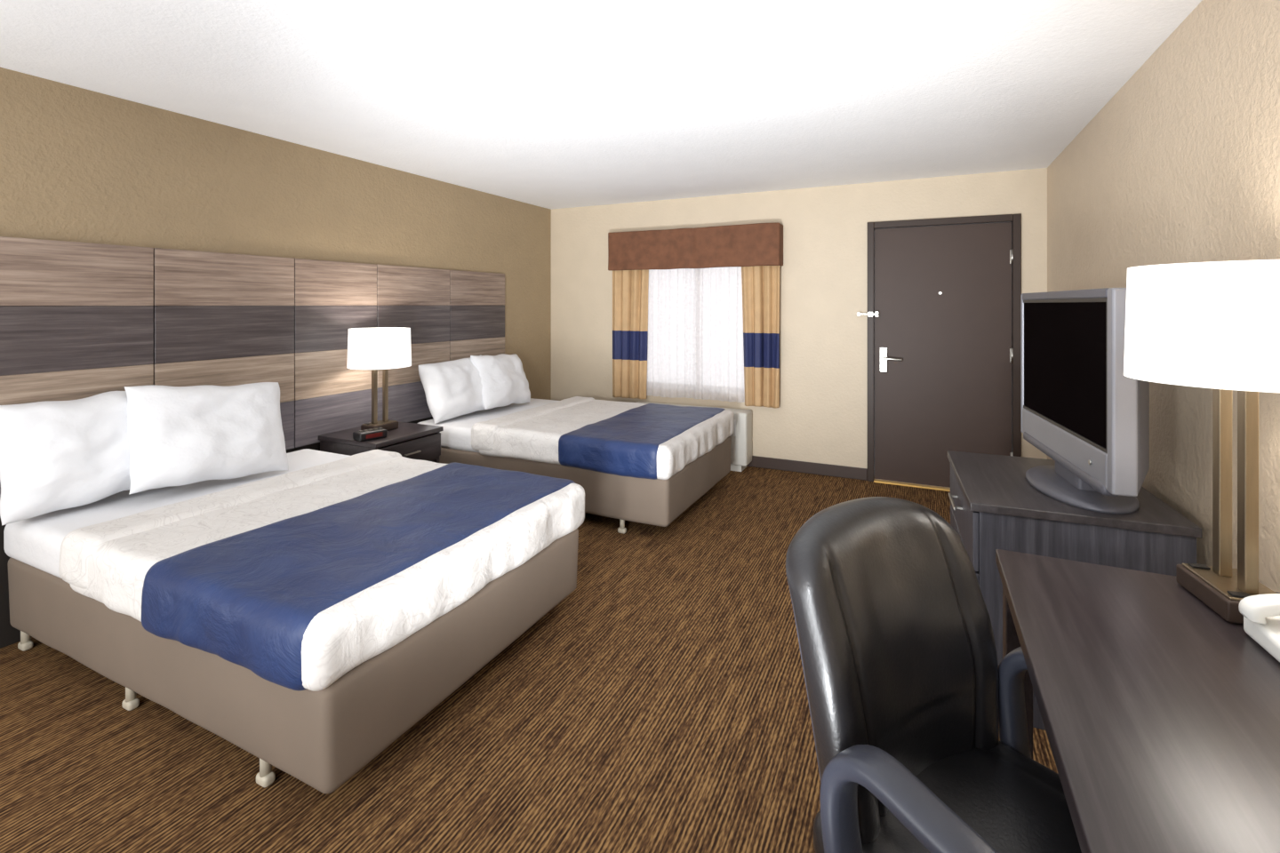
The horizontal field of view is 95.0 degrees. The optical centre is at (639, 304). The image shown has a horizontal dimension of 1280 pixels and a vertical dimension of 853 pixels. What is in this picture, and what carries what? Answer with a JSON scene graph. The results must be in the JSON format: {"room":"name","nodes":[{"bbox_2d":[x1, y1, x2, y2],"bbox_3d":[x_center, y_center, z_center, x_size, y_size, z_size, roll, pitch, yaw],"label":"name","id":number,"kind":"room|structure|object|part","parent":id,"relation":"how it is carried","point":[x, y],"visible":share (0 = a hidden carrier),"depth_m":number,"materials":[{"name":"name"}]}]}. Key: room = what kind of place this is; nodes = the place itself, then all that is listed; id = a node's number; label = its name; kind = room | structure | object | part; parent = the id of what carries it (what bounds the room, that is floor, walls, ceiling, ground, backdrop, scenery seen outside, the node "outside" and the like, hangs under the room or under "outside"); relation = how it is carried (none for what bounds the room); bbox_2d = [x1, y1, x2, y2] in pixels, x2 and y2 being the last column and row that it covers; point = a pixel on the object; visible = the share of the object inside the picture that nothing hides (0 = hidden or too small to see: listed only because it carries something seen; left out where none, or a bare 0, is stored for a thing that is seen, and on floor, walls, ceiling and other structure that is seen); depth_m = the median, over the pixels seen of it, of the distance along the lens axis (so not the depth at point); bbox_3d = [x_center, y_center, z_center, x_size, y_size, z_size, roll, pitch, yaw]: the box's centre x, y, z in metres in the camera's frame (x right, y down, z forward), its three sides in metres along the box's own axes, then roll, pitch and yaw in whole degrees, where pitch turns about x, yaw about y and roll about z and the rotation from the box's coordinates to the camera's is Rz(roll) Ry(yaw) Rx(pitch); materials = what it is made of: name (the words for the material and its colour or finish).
{"room":"hotel room","nodes":[
{"label":"hotel room","id":0,"kind":"room"},
{"bbox_2d":[0,67,551,399],"bbox_3d":[-2.316,0.215,3.205,0.100,2.390,6.590,0,0,26],"label":"wall","id":1,"kind":"structure","parent":0,"point":[78,164],"depth_m":3.25,"materials":[{"name":"beige paint"}]},
{"bbox_2d":[0,236,504,648],"bbox_3d":[-1.963,0.565,3.781,0.032,1.689,3.389,0,0,26],"label":"headboard","id":2,"kind":"object","parent":1,"relation":"attached to","point":[78,320],"visible":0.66,"depth_m":3.17,"materials":[{"name":"brown wood"}]},
{"bbox_2d":[0,466,1058,852],"bbox_3d":[-0.357,1.450,2.270,4.440,0.080,6.590,0,0,26],"label":"floor","id":3,"kind":"structure","parent":0,"point":[661,706],"depth_m":1.88,"materials":[{"name":"carpet"}]},
{"bbox_2d":[3,448,584,793],"bbox_3d":[-1.420,1.112,2.554,1.987,0.596,1.421,0,0,26],"label":"bed","id":4,"kind":"object","parent":3,"relation":"on","point":[306,617],"visible":0.99,"depth_m":1.98,"materials":[{"name":"beige fabric"}]},
{"bbox_3d":[-2.515,1.340,2.403,0.030,0.100,0.030,0,0,26],"label":"leg","id":5,"kind":"part","parent":4,"relation":"part of","materials":[{"name":"beige plastic"}]},
{"bbox_2d":[0,391,164,525],"bbox_3d":[-2.369,0.619,2.548,0.268,0.462,0.619,0,0,29],"label":"pillow","id":6,"kind":"object","parent":4,"relation":"on","point":[55,455],"visible":0.61,"depth_m":2.38,"materials":[{"name":"white fabric"}]},
{"bbox_3d":[-1.780,1.340,2.052,0.030,0.100,0.030,0,0,26],"label":"leg","id":7,"kind":"part","parent":4,"relation":"part of","materials":[{"name":"beige plastic"}]},
{"bbox_2d":[124,382,288,494],"bbox_3d":[-2.050,0.610,2.817,0.306,0.492,0.684,0,0,32],"label":"pillow","id":8,"kind":"object","parent":4,"relation":"on","point":[178,436],"visible":1,"depth_m":2.70,"materials":[{"name":"white fabric"}]},
{"bbox_3d":[-1.103,1.340,1.729,0.030,0.100,0.030,0,0,26],"label":"leg","id":9,"kind":"part","parent":4,"relation":"part of","materials":[{"name":"beige plastic"}]},
{"bbox_2d":[69,456,584,691],"bbox_3d":[-1.139,0.935,2.423,1.367,0.217,1.399,0,0,26],"label":"comforter","id":10,"kind":"object","parent":4,"relation":"on","point":[320,578],"depth_m":1.99,"materials":[{"name":"white fabric"}]},
{"bbox_2d":[318,421,443,463],"bbox_3d":[-1.646,1.110,3.766,0.525,0.600,0.540,0,0,26],"label":"nightstand","id":11,"kind":"object","parent":3,"relation":"on","point":[413,441],"visible":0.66,"depth_m":3.65,"materials":[{"name":"brown wood"}]},
{"bbox_2d":[352,427,387,441],"bbox_3d":[-1.630,0.782,3.548,0.102,0.054,0.170,0,0,41],"label":"alarm clock","id":12,"kind":"object","parent":11,"relation":"on","point":[372,434],"visible":1,"depth_m":3.51,"materials":[{"name":"black plastic"}]},
{"bbox_2d":[346,328,411,431],"bbox_3d":[-1.675,0.480,3.780,0.380,0.655,0.380,0,0,26],"label":"table lamp","id":13,"kind":"object","parent":11,"relation":"on","point":[374,349],"visible":0.88,"depth_m":3.66,"materials":[{"name":"fabric"}]},
{"bbox_3d":[-1.694,0.553,3.742,0.024,0.410,0.026,0,0,26],"label":"post","id":14,"kind":"part","parent":13,"relation":"part of","materials":[{"name":"brown metal"}]},
{"bbox_3d":[-1.675,0.276,3.780,0.380,0.245,0.380,0,0,26],"label":"lamp shade","id":15,"kind":"part","parent":13,"relation":"part of","materials":[{"name":"fabric"}]},
{"bbox_3d":[-1.675,0.760,3.780,0.108,0.005,0.174,0,0,26],"label":"plate","id":16,"kind":"part","parent":13,"relation":"part of","materials":[{"name":"brown metal"}]},
{"bbox_3d":[-1.657,0.553,3.818,0.024,0.410,0.026,0,0,26],"label":"post","id":17,"kind":"part","parent":13,"relation":"part of","materials":[{"name":"brown metal"}]},
{"bbox_3d":[-1.437,0.925,3.666,0.018,0.150,0.510,0,0,26],"label":"drawer","id":18,"kind":"part","parent":11,"relation":"part of","materials":[{"name":"black wood"}]},
{"bbox_3d":[-1.416,0.925,3.656,0.015,0.010,0.120,0,0,26],"label":"drawer handle","id":19,"kind":"part","parent":11,"relation":"part of","materials":[{"name":"silver metal"}]},
{"bbox_2d":[416,396,733,534],"bbox_3d":[-0.456,1.112,4.477,2.072,0.596,1.428,0,0,26],"label":"bed","id":20,"kind":"object","parent":3,"relation":"on","point":[636,462],"visible":0.94,"depth_m":3.86,"materials":[{"name":"beige fabric"}]},
{"bbox_2d":[418,357,489,423],"bbox_3d":[-1.391,0.635,4.521,0.285,0.449,0.636,0,0,27],"label":"pillow","id":21,"kind":"object","parent":20,"relation":"on","point":[452,389],"visible":0.76,"depth_m":4.35,"materials":[{"name":"white fabric"}]},
{"bbox_2d":[470,353,530,409],"bbox_3d":[-1.152,0.625,4.870,0.293,0.453,0.652,0,0,21],"label":"pillow","id":22,"kind":"object","parent":20,"relation":"on","point":[504,380],"visible":0.91,"depth_m":4.71,"materials":[{"name":"white fabric"}]},
{"bbox_2d":[478,400,733,479],"bbox_3d":[-0.177,0.933,4.341,1.451,0.211,1.408,0,0,26],"label":"comforter","id":23,"kind":"object","parent":20,"relation":"on","point":[621,440],"depth_m":3.89,"materials":[{"name":"white fabric"}]},
{"bbox_3d":[-0.109,1.340,3.626,0.030,0.100,0.030,0,0,26],"label":"leg","id":24,"kind":"part","parent":20,"relation":"part of","materials":[{"name":"beige plastic"}]},
{"bbox_2d":[636,401,751,471],"bbox_3d":[0.437,1.160,5.234,1.100,0.500,0.206,0,0,26],"label":"air conditioner unit","id":25,"kind":"object","parent":3,"relation":"on","point":[741,436],"visible":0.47,"depth_m":4.95,"materials":[{"name":"white plastic"}]},
{"bbox_2d":[730,419,735,436],"bbox_3d":[0.385,1.040,5.149,0.940,0.140,0.007,0,0,26],"label":"grille","id":26,"kind":"object","parent":25,"relation":"attached to","point":[734,420],"depth_m":4.95,"materials":[{"name":"white plastic"}]},
{"bbox_2d":[873,479,950,491],"bbox_3d":[2.316,1.404,4.529,0.940,0.012,0.170,0,0,26],"label":"threshold","id":27,"kind":"object","parent":3,"relation":"on","point":[938,488],"visible":0.31,"depth_m":4.56,"materials":[{"name":"gold metal"}]},
{"bbox_2d":[785,496,1081,852],"bbox_3d":[0.616,0.920,1.024,0.610,0.980,0.668,0,0,-31],"label":"office chair","id":28,"kind":"object","parent":3,"relation":"on","point":[909,696],"visible":0.94,"depth_m":1.11,"materials":[{"name":"black leather"}]},
{"bbox_3d":[0.506,0.695,1.203,0.512,0.530,0.238,0,0,-31],"label":"backrest","id":29,"kind":"part","parent":28,"relation":"part of","materials":[{"name":"black leather"}]},
{"bbox_3d":[0.429,0.866,0.846,0.107,0.324,0.358,0,0,-31],"label":"armrest","id":30,"kind":"part","parent":28,"relation":"part of","materials":[{"name":"grey plastic"}]},
{"bbox_3d":[0.644,0.963,0.977,0.520,0.132,0.520,0,0,-31],"label":"seat","id":31,"kind":"part","parent":28,"relation":"part of","materials":[{"name":"black leather"}]},
{"bbox_3d":[0.859,0.866,1.109,0.107,0.324,0.358,0,0,-31],"label":"armrest","id":32,"kind":"part","parent":28,"relation":"part of","materials":[{"name":"grey plastic"}]},
{"bbox_2d":[947,450,1202,730],"bbox_3d":[1.560,1.045,2.263,0.642,0.730,0.780,0,0,23],"label":"dresser","id":33,"kind":"object","parent":3,"relation":"on","point":[994,506],"visible":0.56,"depth_m":1.97,"materials":[{"name":"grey wood"}]},
{"bbox_3d":[1.269,0.799,2.384,0.010,0.012,0.200,0,0,23],"label":"handle","id":34,"kind":"part","parent":33,"relation":"part of","materials":[{"name":"silver metal"}]},
{"bbox_3d":[1.303,0.819,2.370,0.020,0.203,0.752,0,0,23],"label":"drawer","id":35,"kind":"part","parent":33,"relation":"part of","materials":[{"name":"grey wood"}]},
{"bbox_3d":[1.303,1.028,2.370,0.020,0.203,0.752,0,0,23],"label":"drawer","id":36,"kind":"part","parent":33,"relation":"part of","materials":[{"name":"grey wood"}]},
{"bbox_2d":[1021,288,1149,514],"bbox_3d":[1.612,0.314,2.159,0.300,0.730,0.910,0,0,18],"label":"television","id":37,"kind":"object","parent":33,"relation":"on","point":[1079,408],"visible":0.94,"depth_m":1.98,"materials":[{"name":"silver metal"}]},
{"bbox_3d":[1.563,0.216,2.187,0.010,0.479,0.852,0,0,18],"label":"screen frame","id":38,"kind":"part","parent":37,"relation":"part of","materials":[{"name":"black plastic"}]},
{"bbox_2d":[995,549,1279,852],"bbox_3d":[0.918,1.035,0.781,0.615,0.750,1.500,0,0,26],"label":"desk","id":39,"kind":"object","parent":3,"relation":"on","point":[1160,714],"visible":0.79,"depth_m":0.97,"materials":[{"name":"brown wood"}]},
{"bbox_3d":[0.985,1.054,1.530,0.060,0.712,0.060,0,0,26],"label":"leg","id":40,"kind":"part","parent":39,"relation":"part of","materials":[{"name":"brown wood"}]},
{"bbox_2d":[1123,259,1279,623],"bbox_3d":[1.302,0.285,1.284,0.376,0.745,0.376,0,0,18],"label":"table lamp","id":41,"kind":"object","parent":39,"relation":"on","point":[1215,325],"visible":0.98,"depth_m":1.23,"materials":[{"name":"fabric"}]},
{"bbox_2d":[1188,562,1210,569],"bbox_3d":[1.296,0.606,1.360,0.033,0.004,0.020,0,0,17],"label":"outlet","id":42,"kind":"object","parent":41,"relation":"attached to","point":[1191,566],"depth_m":1.35,"materials":[{"name":"black plastic"}]},
{"bbox_3d":[1.302,0.041,1.284,0.376,0.255,0.376,0,0,18],"label":"lamp shade","id":43,"kind":"part","parent":41,"relation":"part of","materials":[{"name":"fabric"}]},
{"bbox_3d":[1.315,0.363,1.325,0.024,0.490,0.026,0,0,18],"label":"post","id":44,"kind":"part","parent":41,"relation":"part of","materials":[{"name":"brown metal"}]},
{"bbox_3d":[1.302,0.611,1.284,0.108,0.005,0.174,0,0,18],"label":"plate","id":45,"kind":"part","parent":41,"relation":"part of","materials":[{"name":"brown metal"}]},
{"bbox_2d":[1227,591,1250,598],"bbox_3d":[1.254,0.606,1.226,0.033,0.004,0.020,0,0,18],"label":"outlet","id":46,"kind":"object","parent":41,"relation":"attached to","point":[1230,594],"depth_m":1.22,"materials":[{"name":"black plastic"}]},
{"bbox_3d":[1.290,0.363,1.244,0.024,0.490,0.026,0,0,18],"label":"post","id":47,"kind":"part","parent":41,"relation":"part of","materials":[{"name":"brown metal"}]},
{"bbox_2d":[1238,593,1279,662],"bbox_3d":[1.260,0.608,1.052,0.220,0.102,0.205,0,0,22],"label":"telephone","id":48,"kind":"object","parent":39,"relation":"on","point":[1260,613],"visible":1,"depth_m":1.12,"materials":[{"name":"white plastic"}]},
{"bbox_2d":[0,0,1202,209],"bbox_3d":[-0.357,-1.020,2.270,4.440,0.080,6.590,0,0,26],"label":"ceiling","id":49,"kind":"structure","parent":0,"point":[548,104],"depth_m":2.54,"materials":[{"name":"white paint"}]},
{"bbox_2d":[551,168,1047,468],"bbox_3d":[1.030,0.215,5.176,4.240,2.390,0.150,0,0,26],"label":"wall","id":50,"kind":"structure","parent":0,"point":[821,416],"depth_m":4.91,"materials":[{"name":"beige paint"}]},
{"bbox_2d":[608,222,783,408],"bbox_3d":[0.454,0.097,5.271,1.620,1.571,0.169,0,0,26],"label":"window curtains","id":51,"kind":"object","parent":50,"relation":"in","point":[696,310],"depth_m":5.26,"materials":[{"name":"white fabric"}]},
{"bbox_3d":[-0.096,0.246,5.534,0.392,1.273,0.070,0,0,26],"label":"panel","id":52,"kind":"part","parent":51,"relation":"part of","materials":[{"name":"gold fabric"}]},
{"bbox_3d":[1.027,0.243,5.010,0.345,1.266,0.072,0,0,26],"label":"panel","id":53,"kind":"part","parent":51,"relation":"part of","materials":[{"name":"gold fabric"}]},
{"bbox_2d":[746,456,867,480],"bbox_3d":[0.994,1.363,5.102,4.240,0.095,0.014,0,0,26],"label":"baseboard","id":54,"kind":"structure","parent":50,"relation":"attached to","point":[763,462],"depth_m":4.89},
{"bbox_2d":[856,213,1021,481],"bbox_3d":[2.280,0.375,4.538,1.113,2.070,0.205,0,0,26],"label":"door frame","id":55,"kind":"structure","parent":50,"relation":"in","point":[1015,220],"depth_m":4.33,"materials":[{"name":"paint"}]},
{"bbox_2d":[881,357,902,361],"bbox_3d":[1.968,0.426,4.585,0.146,0.026,0.031,0,0,23],"label":"lever","id":56,"kind":"object","parent":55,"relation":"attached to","point":[883,358],"visible":1,"depth_m":4.57,"materials":[{"name":"silver metal"}]},
{"bbox_2d":[874,222,1012,487],"bbox_3d":[2.307,0.393,4.497,0.944,1.998,0.066,0,0,26],"label":"door slab","id":57,"kind":"structure","parent":55,"relation":"attached to","point":[950,389],"depth_m":4.49,"materials":[{"name":"brown paint"}]},
{"bbox_2d":[879,346,887,372],"bbox_3d":[1.931,0.435,4.656,0.060,0.200,0.012,0,0,26],"label":"lock plate","id":58,"kind":"object","parent":57,"relation":"attached to","point":[883,364],"visible":0.94,"depth_m":4.65,"materials":[{"name":"silver metal"}]},
{"bbox_3d":[2.714,-0.350,4.276,0.018,0.110,0.018,0,0,26],"label":"hinge","id":59,"kind":"part","parent":57,"relation":"part of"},
{"bbox_3d":[2.714,0.370,4.276,0.018,0.110,0.018,0,0,26],"label":"hinge","id":60,"kind":"part","parent":57,"relation":"part of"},
{"bbox_2d":[1047,0,1279,592],"bbox_3d":[1.601,0.215,1.336,0.100,2.390,6.590,0,0,26],"label":"wall","id":61,"kind":"structure","parent":0,"point":[1181,164],"depth_m":1.98,"materials":[{"name":"beige paint"}]}
]}

